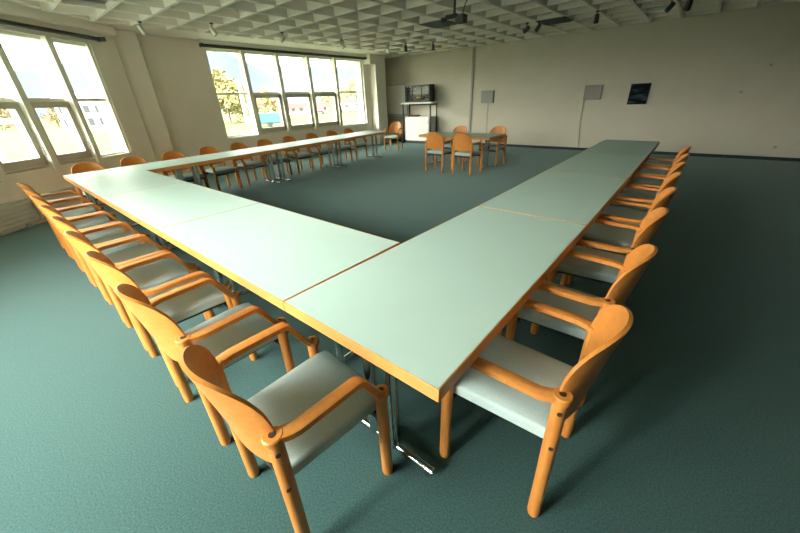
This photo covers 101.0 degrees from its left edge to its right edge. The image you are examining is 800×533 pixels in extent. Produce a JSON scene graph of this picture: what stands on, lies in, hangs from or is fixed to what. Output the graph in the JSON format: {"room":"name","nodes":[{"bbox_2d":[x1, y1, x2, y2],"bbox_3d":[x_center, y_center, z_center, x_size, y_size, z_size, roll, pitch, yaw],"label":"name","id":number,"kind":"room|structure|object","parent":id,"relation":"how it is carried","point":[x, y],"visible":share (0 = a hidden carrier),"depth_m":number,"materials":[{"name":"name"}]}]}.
{"room":"conference room","nodes":[
{"label":"conference room","id":0,"kind":"room"},
{"bbox_2d":[0,13,161,235],"bbox_3d":[-5.869,-2.125,4.386,0.350,3.300,5.650,0,27,4],"label":"wall","id":1,"kind":"structure","parent":0,"point":[45,179],"depth_m":6.17,"materials":[{"name":"beige paint"}]},
{"bbox_2d":[0,1,115,34],"bbox_3d":[-5.657,-3.351,4.056,0.130,0.130,5.000,0,27,4],"label":"trim","id":2,"kind":"structure","parent":1,"relation":"attached to","point":[7,8],"depth_m":5.24,"materials":[{"name":"beige paint"}]},
{"bbox_2d":[0,30,130,182],"bbox_3d":[-5.719,-2.430,4.978,0.240,1.940,3.160,0,27,4],"label":"window","id":3,"kind":"structure","parent":1,"relation":"in","point":[21,108],"depth_m":5.34,"materials":[{"name":"paint"}]},
{"bbox_2d":[0,19,106,41],"bbox_3d":[-5.566,-3.383,4.521,0.160,0.070,3.394,0,27,4],"label":"roller blind","id":4,"kind":"object","parent":3,"relation":"attached to","point":[2,21],"visible":1,"depth_m":5.21,"materials":[{"name":"grey plastic"}]},
{"bbox_2d":[112,29,173,175],"bbox_3d":[-5.748,-3.430,7.346,0.710,2.950,0.560,19,34,36],"label":"trim","id":5,"kind":"structure","parent":1,"relation":"attached to","point":[126,42],"depth_m":7.00,"materials":[{"name":"beige paint"}]},
{"bbox_2d":[136,34,373,172],"bbox_3d":[-3.070,-5.322,10.479,0.910,3.300,8.730,19,34,36],"label":"wall","id":6,"kind":"structure","parent":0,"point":[178,68],"depth_m":8.06,"materials":[{"name":"beige paint"}]},
{"bbox_2d":[199,43,366,59],"bbox_3d":[-2.947,-6.202,9.583,0.160,0.070,5.444,19,34,36],"label":"roller blind","id":7,"kind":"object","parent":6,"relation":"attached to","point":[200,44],"visible":1,"depth_m":9.07,"materials":[{"name":"grey plastic"}]},
{"bbox_2d":[205,48,365,137],"bbox_3d":[-3.044,-5.304,10.221,0.240,2.100,5.300,19,34,36],"label":"window","id":8,"kind":"structure","parent":6,"relation":"attached to","point":[281,95],"depth_m":9.96,"materials":[{"name":"paint"}]},
{"bbox_2d":[363,54,388,143],"bbox_3d":[-0.994,-6.168,12.372,0.670,2.950,0.780,19,34,36],"label":"pillar","id":9,"kind":"structure","parent":0,"point":[376,63],"depth_m":12.11,"materials":[{"name":"beige paint"}]},
{"bbox_2d":[0,140,799,532],"bbox_3d":[1.134,-0.886,5.152,17.700,0.120,13.880,19,34,36],"label":"floor","id":10,"kind":"structure","parent":0,"point":[691,424],"depth_m":1.82,"materials":[{"name":"carpet"}]},
{"bbox_2d":[0,198,39,231],"bbox_3d":[-5.677,-0.362,4.093,0.056,0.405,2.160,0,27,4],"label":"radiator","id":11,"kind":"object","parent":10,"relation":"on","point":[16,213],"visible":1,"depth_m":4.83,"materials":[{"name":"metal"}]},
{"bbox_2d":[0,198,28,205],"bbox_3d":[-5.685,-0.536,4.005,0.056,0.015,2.160,0,27,4],"label":"grille","id":12,"kind":"object","parent":11,"relation":"attached to","point":[23,200],"depth_m":4.82,"materials":[{"name":"metal"}]},
{"bbox_2d":[16,182,99,256],"bbox_3d":[-3.964,-0.626,3.970,0.536,0.861,0.579,19,34,36],"label":"armchair","id":13,"kind":"object","parent":10,"relation":"on","point":[76,212],"visible":0.27,"depth_m":3.93,"materials":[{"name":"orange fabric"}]},
{"bbox_2d":[28,186,99,218],"bbox_3d":[-5.528,-1.366,6.068,0.056,0.405,2.200,0,27,4],"label":"armchair","id":14,"kind":"object","parent":10,"relation":"on","point":[78,201],"visible":0.29,"depth_m":5.41,"materials":[{"name":"paint"}]},
{"bbox_2d":[28,186,73,197],"bbox_3d":[-5.535,-1.540,5.980,0.056,0.015,2.200,0,27,4],"label":"grille","id":15,"kind":"object","parent":14,"relation":"attached to","point":[69,188],"depth_m":5.42,"materials":[{"name":"metal"}]},
{"bbox_2d":[23,188,113,267],"bbox_3d":[-3.537,-0.487,3.660,0.536,0.861,0.579,19,34,36],"label":"armchair","id":16,"kind":"object","parent":10,"relation":"on","point":[88,222],"visible":0.25,"depth_m":3.62,"materials":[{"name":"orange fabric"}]},
{"bbox_2d":[30,196,127,283],"bbox_3d":[-3.117,-0.345,3.343,0.536,0.861,0.579,19,34,36],"label":"armchair","id":17,"kind":"object","parent":10,"relation":"on","point":[38,201],"visible":0.24,"depth_m":3.29,"materials":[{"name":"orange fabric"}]},
{"bbox_2d":[71,162,104,202],"bbox_3d":[-4.680,-1.185,5.171,0.579,0.827,0.536,15,31,30],"label":"armchair","id":18,"kind":"object","parent":10,"relation":"on","point":[86,166],"visible":0.09,"depth_m":5.13,"materials":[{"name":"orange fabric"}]},
{"bbox_2d":[39,205,145,300],"bbox_3d":[-2.694,-0.204,3.030,0.536,0.861,0.579,19,34,36],"label":"armchair","id":19,"kind":"object","parent":10,"relation":"on","point":[49,211],"visible":0.28,"depth_m":3.00,"materials":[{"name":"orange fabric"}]},
{"bbox_2d":[50,216,167,322],"bbox_3d":[-2.270,-0.064,2.717,0.536,0.861,0.579,19,34,36],"label":"armchair","id":20,"kind":"object","parent":10,"relation":"on","point":[64,225],"visible":0.32,"depth_m":2.71,"materials":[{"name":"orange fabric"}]},
{"bbox_2d":[63,159,192,204],"bbox_3d":[-4.098,-1.171,5.205,0.890,0.730,1.490,19,34,36],"label":"conference table","id":21,"kind":"object","parent":10,"relation":"on","point":[176,165],"visible":0.57,"depth_m":4.99,"materials":[{"name":"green laminate"}]},
{"bbox_2d":[73,170,184,244],"bbox_3d":[-3.404,-0.741,4.297,1.454,0.730,0.825,19,34,36],"label":"conference table","id":22,"kind":"object","parent":10,"relation":"on","point":[98,187],"visible":0.52,"depth_m":4.04,"materials":[{"name":"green laminate"}]},
{"bbox_2d":[63,231,208,350],"bbox_3d":[-1.850,0.079,2.401,0.536,0.861,0.579,19,34,36],"label":"armchair","id":23,"kind":"object","parent":10,"relation":"on","point":[160,272],"visible":0.44,"depth_m":2.37,"materials":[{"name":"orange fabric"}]},
{"bbox_2d":[120,156,166,175],"bbox_3d":[-4.334,-1.436,5.640,0.579,0.827,0.536,15,31,30],"label":"armchair","id":24,"kind":"object","parent":10,"relation":"on","point":[132,160],"visible":0.09,"depth_m":5.63,"materials":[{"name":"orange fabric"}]},
{"bbox_2d":[84,251,232,386],"bbox_3d":[-1.423,0.221,2.084,0.536,0.861,0.579,18,33,35],"label":"armchair","id":25,"kind":"object","parent":10,"relation":"on","point":[185,306],"visible":0.44,"depth_m":2.01,"materials":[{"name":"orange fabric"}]},
{"bbox_2d":[100,182,258,283],"bbox_3d":[-2.180,-0.326,3.375,1.715,0.730,0.825,19,34,36],"label":"conference table","id":26,"kind":"object","parent":10,"relation":"on","point":[154,208],"visible":0.58,"depth_m":3.06,"materials":[{"name":"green laminate"}]},
{"bbox_2d":[162,151,208,187],"bbox_3d":[-3.988,-1.687,6.108,0.579,0.827,0.536,15,31,30],"label":"armchair","id":27,"kind":"object","parent":10,"relation":"on","point":[169,155],"visible":0.33,"depth_m":6.09,"materials":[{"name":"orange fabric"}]},
{"bbox_2d":[113,277,294,445],"bbox_3d":[-0.956,0.382,1.726,0.536,0.861,0.579,18,33,35],"label":"armchair","id":28,"kind":"object","parent":10,"relation":"on","point":[241,322],"visible":0.8,"depth_m":1.63,"materials":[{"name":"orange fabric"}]},
{"bbox_2d":[199,146,242,190],"bbox_3d":[-3.620,-1.954,6.606,0.579,0.827,0.536,15,31,30],"label":"armchair","id":29,"kind":"object","parent":10,"relation":"on","point":[224,169],"visible":0.65,"depth_m":6.56,"materials":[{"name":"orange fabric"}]},
{"bbox_2d":[175,146,282,185],"bbox_3d":[-3.164,-1.811,6.394,0.810,0.730,1.879,15,31,30],"label":"conference table","id":30,"kind":"object","parent":10,"relation":"on","point":[248,152],"visible":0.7,"depth_m":6.08,"materials":[{"name":"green laminate"}]},
{"bbox_2d":[230,143,268,185],"bbox_3d":[-3.264,-2.213,7.089,0.579,0.827,0.536,15,31,30],"label":"armchair","id":31,"kind":"object","parent":10,"relation":"on","point":[247,165],"visible":0.62,"depth_m":7.04,"materials":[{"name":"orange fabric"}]},
{"bbox_2d":[257,139,292,177],"bbox_3d":[-2.907,-2.472,7.572,0.579,0.827,0.536,15,31,30],"label":"armchair","id":32,"kind":"object","parent":10,"relation":"on","point":[263,142],"visible":0.52,"depth_m":7.56,"materials":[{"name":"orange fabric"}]},
{"bbox_2d":[157,203,399,362],"bbox_3d":[-0.883,0.114,2.398,1.643,0.730,0.825,19,34,36],"label":"conference table","id":33,"kind":"object","parent":10,"relation":"on","point":[277,254],"visible":0.73,"depth_m":2.04,"materials":[{"name":"green laminate"}]},
{"bbox_2d":[178,322,392,532],"bbox_3d":[-0.402,0.570,1.310,0.536,0.861,0.579,21,35,38],"label":"armchair","id":34,"kind":"object","parent":10,"relation":"on","point":[293,420],"visible":1,"depth_m":1.20,"materials":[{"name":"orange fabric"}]},
{"bbox_2d":[283,136,313,173],"bbox_3d":[-2.522,-2.751,8.092,0.579,0.827,0.536,15,31,30],"label":"armchair","id":35,"kind":"object","parent":10,"relation":"on","point":[298,155],"visible":0.63,"depth_m":8.05,"materials":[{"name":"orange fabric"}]},
{"bbox_2d":[263,137,343,181],"bbox_3d":[-2.171,-2.533,7.739,0.810,0.730,1.940,15,31,30],"label":"conference table","id":36,"kind":"object","parent":10,"relation":"on","point":[322,140],"visible":0.8,"depth_m":7.36,"materials":[{"name":"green laminate"}]},
{"bbox_2d":[306,133,332,168],"bbox_3d":[-2.116,-3.046,8.642,0.579,0.827,0.536,15,31,30],"label":"armchair","id":37,"kind":"object","parent":10,"relation":"on","point":[320,151],"visible":0.55,"depth_m":8.56,"materials":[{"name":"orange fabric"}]},
{"bbox_2d":[327,130,352,163],"bbox_3d":[-1.710,-3.341,9.192,0.579,0.827,0.536,15,31,30],"label":"armchair","id":38,"kind":"object","parent":10,"relation":"on","point":[330,132],"visible":0.44,"depth_m":9.15,"materials":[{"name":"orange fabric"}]},
{"bbox_2d":[344,128,367,159],"bbox_3d":[-1.331,-3.616,9.705,0.579,0.827,0.536,15,31,30],"label":"armchair","id":39,"kind":"object","parent":10,"relation":"on","point":[355,144],"visible":0.64,"depth_m":9.66,"materials":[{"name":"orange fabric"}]},
{"bbox_2d":[327,131,386,166],"bbox_3d":[-1.169,-3.260,9.094,0.810,0.730,1.907,15,31,30],"label":"conference table","id":40,"kind":"object","parent":10,"relation":"on","point":[355,135],"visible":0.79,"depth_m":8.74,"materials":[{"name":"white laminate"}]},
{"bbox_2d":[384,121,402,149],"bbox_3d":[-0.204,-4.428,11.180,0.536,0.861,0.579,9,29,22],"label":"armchair","id":41,"kind":"object","parent":10,"relation":"on","point":[395,127],"visible":0.98,"depth_m":11.21,"materials":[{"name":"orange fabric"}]},
{"bbox_2d":[387,116,405,138],"bbox_3d":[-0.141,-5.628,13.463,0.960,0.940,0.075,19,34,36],"label":"storage cabinet","id":42,"kind":"object","parent":10,"relation":"on","point":[391,119],"visible":0.34,"depth_m":13.32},
{"bbox_2d":[401,101,438,142],"bbox_3d":[0.742,-5.405,12.428,1.380,1.410,0.500,19,34,36],"label":"stand","id":43,"kind":"object","parent":10,"relation":"on","point":[436,102],"visible":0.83,"depth_m":12.11,"materials":[{"name":"white paint"}]},
{"bbox_2d":[405,84,433,102],"bbox_3d":[0.697,-6.253,11.934,1.100,0.550,0.300,19,34,36],"label":"television","id":44,"kind":"object","parent":43,"relation":"on","point":[426,90],"visible":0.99,"depth_m":11.97,"materials":[{"name":"black plastic"}]},
{"bbox_2d":[405,116,435,143],"bbox_3d":[0.763,-5.179,12.510,1.095,0.930,0.448,19,34,36],"label":"storage cabinet","id":45,"kind":"object","parent":10,"relation":"on","point":[414,126],"visible":0.7,"depth_m":12.32,"materials":[{"name":"white paint"}]},
{"bbox_2d":[283,206,586,476],"bbox_3d":[0.374,0.265,1.994,0.836,0.730,1.764,19,34,36],"label":"conference table","id":46,"kind":"object","parent":10,"relation":"on","point":[423,309],"visible":0.88,"depth_m":1.49,"materials":[{"name":"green laminate"}]},
{"bbox_2d":[425,132,452,172],"bbox_3d":[0.886,-2.657,7.587,0.536,0.861,0.579,17,33,34],"label":"armchair","id":47,"kind":"object","parent":10,"relation":"on","point":[434,141],"visible":0.98,"depth_m":7.41,"materials":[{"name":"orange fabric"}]},
{"bbox_2d":[443,125,466,163],"bbox_3d":[1.447,-3.161,8.538,0.536,0.861,0.579,19,34,36],"label":"armchair","id":48,"kind":"object","parent":10,"relation":"on","point":[462,129],"visible":0.2,"depth_m":8.52,"materials":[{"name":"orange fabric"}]},
{"bbox_2d":[419,132,504,168],"bbox_3d":[1.445,-2.809,7.988,1.877,0.730,0.797,19,34,36],"label":"conference table","id":49,"kind":"object","parent":10,"relation":"on","point":[487,137],"visible":0.77,"depth_m":7.59,"materials":[{"name":"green laminate"}]},
{"bbox_2d":[452,133,483,175],"bbox_3d":[1.453,-2.470,7.172,0.536,0.861,0.579,21,35,38],"label":"armchair","id":50,"kind":"object","parent":10,"relation":"on","point":[462,143],"visible":1,"depth_m":7.01,"materials":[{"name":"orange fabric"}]},
{"bbox_2d":[477,126,507,166],"bbox_3d":[2.242,-2.891,7.938,0.536,0.861,0.579,21,35,38],"label":"armchair","id":51,"kind":"object","parent":10,"relation":"on","point":[498,129],"visible":0.66,"depth_m":7.90,"materials":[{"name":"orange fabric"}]},
{"bbox_2d":[440,299,632,517],"bbox_3d":[0.526,0.485,1.401,0.579,0.861,0.536,19,34,36],"label":"armchair","id":52,"kind":"object","parent":10,"relation":"on","point":[537,392],"visible":0.84,"depth_m":1.27,"materials":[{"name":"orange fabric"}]},
{"bbox_2d":[479,171,627,231],"bbox_3d":[1.465,-0.360,3.142,0.814,0.730,1.655,19,34,36],"label":"conference table","id":53,"kind":"object","parent":10,"relation":"on","point":[562,196],"visible":0.55,"depth_m":2.80,"materials":[{"name":"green laminate"}]},
{"bbox_2d":[506,244,657,406],"bbox_3d":[0.962,0.236,1.859,0.579,0.861,0.536,19,34,36],"label":"armchair","id":54,"kind":"object","parent":10,"relation":"on","point":[584,304],"visible":0.55,"depth_m":1.74,"materials":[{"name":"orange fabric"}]},
{"bbox_2d":[546,152,647,182],"bbox_3d":[2.506,-0.968,4.259,0.817,0.730,1.665,19,34,36],"label":"conference table","id":55,"kind":"object","parent":10,"relation":"on","point":[588,163],"visible":0.52,"depth_m":3.96,"materials":[{"name":"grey laminate"}]},
{"bbox_2d":[548,207,668,286],"bbox_3d":[1.407,-0.026,2.340,0.579,0.861,0.536,18,33,35],"label":"armchair","id":56,"kind":"object","parent":10,"relation":"on","point":[572,266],"visible":0.52,"depth_m":2.22,"materials":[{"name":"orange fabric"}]},
{"bbox_2d":[582,139,659,158],"bbox_3d":[3.546,-1.577,5.377,0.820,0.730,1.675,19,34,36],"label":"conference table","id":57,"kind":"object","parent":10,"relation":"on","point":[606,146],"visible":0.51,"depth_m":5.10,"materials":[{"name":"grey laminate"}]},
{"bbox_2d":[567,187,676,284],"bbox_3d":[1.811,-0.257,2.764,0.579,0.861,0.536,19,34,36],"label":"armchair","id":58,"kind":"object","parent":10,"relation":"on","point":[602,233],"visible":0.34,"depth_m":2.68,"materials":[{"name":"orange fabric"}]},
{"bbox_2d":[589,172,681,247],"bbox_3d":[2.221,-0.495,3.201,0.579,0.861,0.536,19,34,36],"label":"armchair","id":59,"kind":"object","parent":10,"relation":"on","point":[670,181],"visible":0.3,"depth_m":3.12,"materials":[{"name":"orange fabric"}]},
{"bbox_2d":[610,162,685,210],"bbox_3d":[2.603,-0.714,3.602,0.579,0.861,0.536,19,34,36],"label":"armchair","id":60,"kind":"object","parent":10,"relation":"on","point":[678,167],"visible":0.16,"depth_m":3.51,"materials":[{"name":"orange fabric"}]},
{"bbox_2d":[621,154,689,196],"bbox_3d":[2.986,-0.929,3.996,0.579,0.861,0.536,19,34,36],"label":"armchair","id":61,"kind":"object","parent":10,"relation":"on","point":[683,158],"visible":0.21,"depth_m":3.87,"materials":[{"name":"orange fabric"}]},
{"bbox_2d":[630,146,690,184],"bbox_3d":[3.415,-1.181,4.460,0.579,0.861,0.536,18,33,35],"label":"armchair","id":62,"kind":"object","parent":10,"relation":"on","point":[641,180],"visible":0.27,"depth_m":4.32,"materials":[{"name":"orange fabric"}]},
{"bbox_2d":[0,0,799,57],"bbox_3d":[1.015,-3.749,3.705,17.700,0.460,13.880,19,34,36],"label":"ceiling","id":63,"kind":"structure","parent":0,"point":[363,26],"depth_m":6.51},
{"bbox_2d":[81,0,106,3],"bbox_3d":[-4.460,-3.866,4.676,0.520,0.080,0.520,19,34,36],"label":"ceiling light","id":64,"kind":"object","parent":63,"relation":"attached to","point":[96,1],"visible":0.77,"depth_m":4.89,"materials":[{"name":"white paint"}]},
{"bbox_2d":[137,21,147,35],"bbox_3d":[-4.598,-4.238,5.875,0.084,0.207,0.136,9,29,21],"label":"spotlight","id":65,"kind":"object","parent":63,"relation":"hanging from","point":[140,27],"visible":1,"depth_m":5.85,"materials":[{"name":"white metal"}]},
{"bbox_2d":[209,23,217,35],"bbox_3d":[-3.511,-4.442,6.190,0.132,0.208,0.084,-12,28,-18],"label":"spotlight","id":66,"kind":"object","parent":63,"relation":"hanging from","point":[211,28],"visible":1,"depth_m":6.17,"materials":[{"name":"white metal"}]},
{"bbox_2d":[280,32,285,42],"bbox_3d":[-2.563,-4.997,7.204,0.158,0.203,0.084,-6,27,-6],"label":"spotlight","id":67,"kind":"object","parent":63,"relation":"hanging from","point":[282,39],"visible":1,"depth_m":7.18,"materials":[{"name":"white metal"}]},
{"bbox_2d":[419,20,455,27],"bbox_3d":[0.828,-5.132,6.992,0.600,0.024,0.600,19,34,36],"label":"ceiling vent","id":68,"kind":"object","parent":63,"relation":"in","point":[435,24],"visible":0.87,"depth_m":6.95,"materials":[{"name":"grey metal"}]},
{"bbox_2d":[441,0,467,23],"bbox_3d":[0.864,-3.898,4.960,0.510,0.406,0.180,19,34,36],"label":"projector","id":69,"kind":"object","parent":63,"relation":"hanging from","point":[461,18],"visible":1,"depth_m":4.97,"materials":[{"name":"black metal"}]},
{"bbox_2d":[523,22,529,33],"bbox_3d":[2.796,-5.263,7.286,0.162,0.200,0.084,11,30,24],"label":"spotlight","id":70,"kind":"object","parent":63,"relation":"hanging from","point":[527,28],"visible":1,"depth_m":7.26,"materials":[{"name":"black metal"}]},
{"bbox_2d":[534,20,541,31],"bbox_3d":[2.990,-5.196,7.143,0.084,0.205,0.152,-16,30,-25],"label":"spotlight","id":71,"kind":"object","parent":63,"relation":"hanging from","point":[538,26],"visible":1,"depth_m":7.11,"materials":[{"name":"black metal"}]},
{"bbox_2d":[536,16,572,25],"bbox_3d":[3.360,-5.325,7.167,0.600,0.024,0.600,19,34,36],"label":"ceiling vent","id":72,"kind":"object","parent":63,"relation":"in","point":[564,19],"visible":0.97,"depth_m":7.10,"materials":[{"name":"grey metal"}]},
{"bbox_2d":[593,10,599,23],"bbox_3d":[3.867,-4.899,6.485,0.087,0.207,0.115,19,34,36],"label":"spotlight","id":73,"kind":"object","parent":63,"relation":"hanging from","point":[596,18],"visible":1,"depth_m":6.46,"materials":[{"name":"black metal"}]},
{"bbox_2d":[664,0,675,12],"bbox_3d":[4.763,-4.596,5.807,0.084,0.203,0.158,-16,30,-25],"label":"spotlight","id":74,"kind":"object","parent":63,"relation":"hanging from","point":[671,5],"visible":1,"depth_m":5.79,"materials":[{"name":"black metal"}]},
{"bbox_2d":[683,0,692,10],"bbox_3d":[4.961,-4.521,5.665,0.107,0.222,0.137,19,34,36],"label":"spotlight","id":75,"kind":"object","parent":63,"relation":"hanging from","point":[688,5],"visible":1,"depth_m":5.65,"materials":[{"name":"black metal"}]},
{"bbox_2d":[385,1,799,157],"bbox_3d":[5.465,-4.891,8.925,17.500,3.300,0.300,19,34,36],"label":"wall","id":76,"kind":"structure","parent":0,"point":[696,66],"depth_m":8.29,"materials":[{"name":"beige paint"}]},
{"bbox_2d":[386,84,407,114],"bbox_3d":[-0.111,-6.560,12.997,1.040,1.060,0.040,19,34,36],"label":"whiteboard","id":77,"kind":"object","parent":76,"relation":"attached to","point":[395,93],"visible":0.93,"depth_m":13.00,"materials":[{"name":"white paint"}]},
{"bbox_2d":[468,47,474,132],"bbox_3d":[2.403,-5.694,11.110,0.070,2.850,0.040,19,34,36],"label":"trim","id":78,"kind":"structure","parent":76,"relation":"attached to","point":[473,52],"depth_m":10.99,"materials":[{"name":"grey metal"}]},
{"bbox_2d":[481,90,494,132],"bbox_3d":[2.876,-4.981,11.036,0.430,1.600,0.065,19,34,36],"label":"wall speaker","id":79,"kind":"object","parent":76,"relation":"attached to","point":[486,96],"visible":0.94,"depth_m":10.73,"materials":[{"name":"grey plastic"}]},
{"bbox_2d":[481,90,493,102],"bbox_3d":[2.839,-5.526,10.741,0.420,0.350,0.020,19,34,36],"label":"grille","id":80,"kind":"object","parent":79,"relation":"attached to","point":[486,96],"depth_m":10.72,"materials":[{"name":"grey fabric"}]},
{"bbox_2d":[578,85,603,146],"bbox_3d":[5.262,-4.171,9.238,0.430,1.601,0.065,19,34,36],"label":"wall speaker","id":81,"kind":"object","parent":76,"relation":"attached to","point":[592,92],"visible":1,"depth_m":8.94,"materials":[{"name":"grey plastic"}]},
{"bbox_2d":[583,85,602,99],"bbox_3d":[5.225,-4.716,8.943,0.420,0.350,0.020,19,34,36],"label":"grille","id":82,"kind":"object","parent":81,"relation":"attached to","point":[592,92],"depth_m":8.93,"materials":[{"name":"white plastic"}]},
{"bbox_2d":[389,139,799,161],"bbox_3d":[5.717,-3.293,9.325,16.140,0.070,0.018,19,34,36],"label":"baseboard","id":83,"kind":"structure","parent":76,"relation":"attached to","point":[509,145],"depth_m":8.11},
{"bbox_2d":[626,83,651,104],"bbox_3d":[6.071,-4.384,8.382,0.424,0.474,0.040,19,34,36],"label":"wall picture","id":84,"kind":"object","parent":76,"relation":"attached to","point":[639,93],"visible":1,"depth_m":8.37,"materials":[{"name":"fabric"}]},
{"bbox_2d":[736,90,745,93],"bbox_3d":[7.547,-3.861,7.300,0.150,0.080,0.016,19,34,36],"label":"wall socket","id":85,"kind":"object","parent":76,"relation":"attached to","point":[738,91],"visible":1,"depth_m":7.30,"materials":[{"name":"beige paint"}]},
{"bbox_2d":[765,62,776,67],"bbox_3d":[7.765,-4.216,6.902,0.150,0.080,0.016,19,34,36],"label":"wall socket","id":86,"kind":"object","parent":76,"relation":"attached to","point":[767,64],"visible":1,"depth_m":6.90,"materials":[{"name":"beige paint"}]},
{"bbox_2d":[769,145,780,148],"bbox_3d":[8.278,-2.636,7.281,0.150,0.080,0.016,19,34,36],"label":"wall socket","id":87,"kind":"object","parent":76,"relation":"attached to","point":[771,146],"visible":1,"depth_m":7.28,"materials":[{"name":"beige paint"}]},
{"label":"outside","id":88,"kind":"structure","parent":0,"visible":0},
{"bbox_2d":[0,51,356,118],"bbox_3d":[-82.642,-153.333,244.384,468.465,64.907,620.046,19,34,36],"label":"sky","id":89,"kind":"structure","parent":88,"point":[36,83],"depth_m":320.30,"materials":[{"name":"white"}]},
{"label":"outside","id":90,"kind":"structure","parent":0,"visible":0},
{"bbox_2d":[0,106,359,161],"bbox_3d":[-65.924,-69.952,149.163,288.500,0.200,470.000,19,34,36],"label":"lawn","id":91,"kind":"structure","parent":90,"point":[62,141],"depth_m":40.02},
{"bbox_2d":[0,109,15,129],"bbox_3d":[-75.265,-28.554,61.971,9.560,5.978,6.624,19,34,36],"label":"tree","id":92,"kind":"object","parent":91,"relation":"on","point":[5,112],"visible":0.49,"depth_m":62.24,"materials":[{"name":"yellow plant"}]},
{"bbox_2d":[36,108,60,126],"bbox_3d":[-65.858,-28.619,62.254,5.133,4.448,5.091,19,34,36],"label":"tree","id":93,"kind":"object","parent":91,"relation":"on","point":[55,117],"visible":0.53,"depth_m":61.81,"materials":[{"name":"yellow plant"}]},
{"bbox_2d":[46,92,105,131],"bbox_3d":[-45.259,-23.836,50.579,10.800,4.900,6.400,-21,32,-33],"label":"house","id":94,"kind":"structure","parent":91,"relation":"on","point":[91,112],"depth_m":47.31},
{"bbox_2d":[211,69,249,122],"bbox_3d":[-26.261,-25.776,50.039,7.770,7.445,7.055,-2,27,0],"label":"tree","id":95,"kind":"object","parent":91,"relation":"on","point":[230,103],"visible":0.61,"depth_m":48.83,"materials":[{"name":"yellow plant"}]},
{"bbox_2d":[236,80,249,124],"bbox_3d":[-21.546,-22.471,45.305,0.585,5.460,0.600,19,34,36],"label":"light pole","id":96,"kind":"object","parent":91,"relation":"on","point":[247,122],"visible":0.99,"depth_m":45.24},
{"bbox_2d":[256,99,276,112],"bbox_3d":[-34.488,-40.884,84.746,5.800,3.700,5.800,-12,28,-19],"label":"house","id":97,"kind":"structure","parent":91,"relation":"on","point":[272,111],"depth_m":83.25,"materials":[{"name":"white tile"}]},
{"bbox_2d":[256,87,278,112],"bbox_3d":[-23.853,-29.216,59.053,3.938,5.279,4.507,19,34,36],"label":"tree","id":98,"kind":"object","parent":91,"relation":"on","point":[267,109],"visible":0.68,"depth_m":58.82,"materials":[{"name":"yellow plant"}]},
{"bbox_2d":[259,112,280,126],"bbox_3d":[-15.512,-17.704,39.762,3.500,1.493,1.760,-12,28,-19],"label":"trailer","id":99,"kind":"object","parent":91,"relation":"on","point":[269,119],"visible":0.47,"depth_m":39.01,"materials":[{"name":"blue plastic"}]},
{"bbox_2d":[288,102,328,113],"bbox_3d":[-24.701,-42.826,89.113,10.800,2.500,5.800,-9,28,-13],"label":"house","id":100,"kind":"structure","parent":91,"relation":"on","point":[294,108],"depth_m":87.07,"materials":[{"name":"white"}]},
{"bbox_2d":[317,107,323,113],"bbox_3d":[-19.381,-37.621,79.577,1.760,1.420,4.081,-4,27,-4],"label":"car","id":101,"kind":"object","parent":91,"relation":"on","point":[319,109],"visible":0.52,"depth_m":78.57,"materials":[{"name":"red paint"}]},
{"bbox_2d":[317,86,344,108],"bbox_3d":[-25.496,-62.335,121.459,11.916,8.200,9.500,19,34,36],"label":"tree","id":102,"kind":"object","parent":91,"relation":"on","point":[327,89],"visible":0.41,"depth_m":121.60,"materials":[{"name":"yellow plant"}]},
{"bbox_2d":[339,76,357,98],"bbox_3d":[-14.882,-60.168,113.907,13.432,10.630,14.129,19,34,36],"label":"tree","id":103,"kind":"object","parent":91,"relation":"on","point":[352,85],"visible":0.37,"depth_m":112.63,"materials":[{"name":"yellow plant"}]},
{"bbox_2d":[340,98,358,110],"bbox_3d":[-15.128,-50.121,101.978,6.800,3.200,5.800,-7,27,-8],"label":"house","id":104,"kind":"structure","parent":91,"relation":"on","point":[345,103],"depth_m":99.86,"materials":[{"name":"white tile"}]},
{"bbox_2d":[349,105,356,111],"bbox_3d":[-12.251,-41.051,85.774,1.760,1.420,4.081,-7,27,-8],"label":"car","id":105,"kind":"object","parent":91,"relation":"on","point":[354,106],"visible":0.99,"depth_m":84.67,"materials":[{"name":"white paint"}]},
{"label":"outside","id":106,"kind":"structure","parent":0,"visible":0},
{"bbox_3d":[-15.053,-6.882,19.965,10.000,0.020,53.000,19,34,36],"label":"road","id":107,"kind":"object","parent":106,"visible":0},
{"bbox_2d":[0,118,32,162],"bbox_3d":[-19.996,-5.779,15.772,3.400,2.200,3.000,-23,33,-35],"label":"carport","id":108,"kind":"object","parent":107,"relation":"on","point":[10,122],"visible":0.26,"depth_m":15.59,"materials":[{"name":"white"}]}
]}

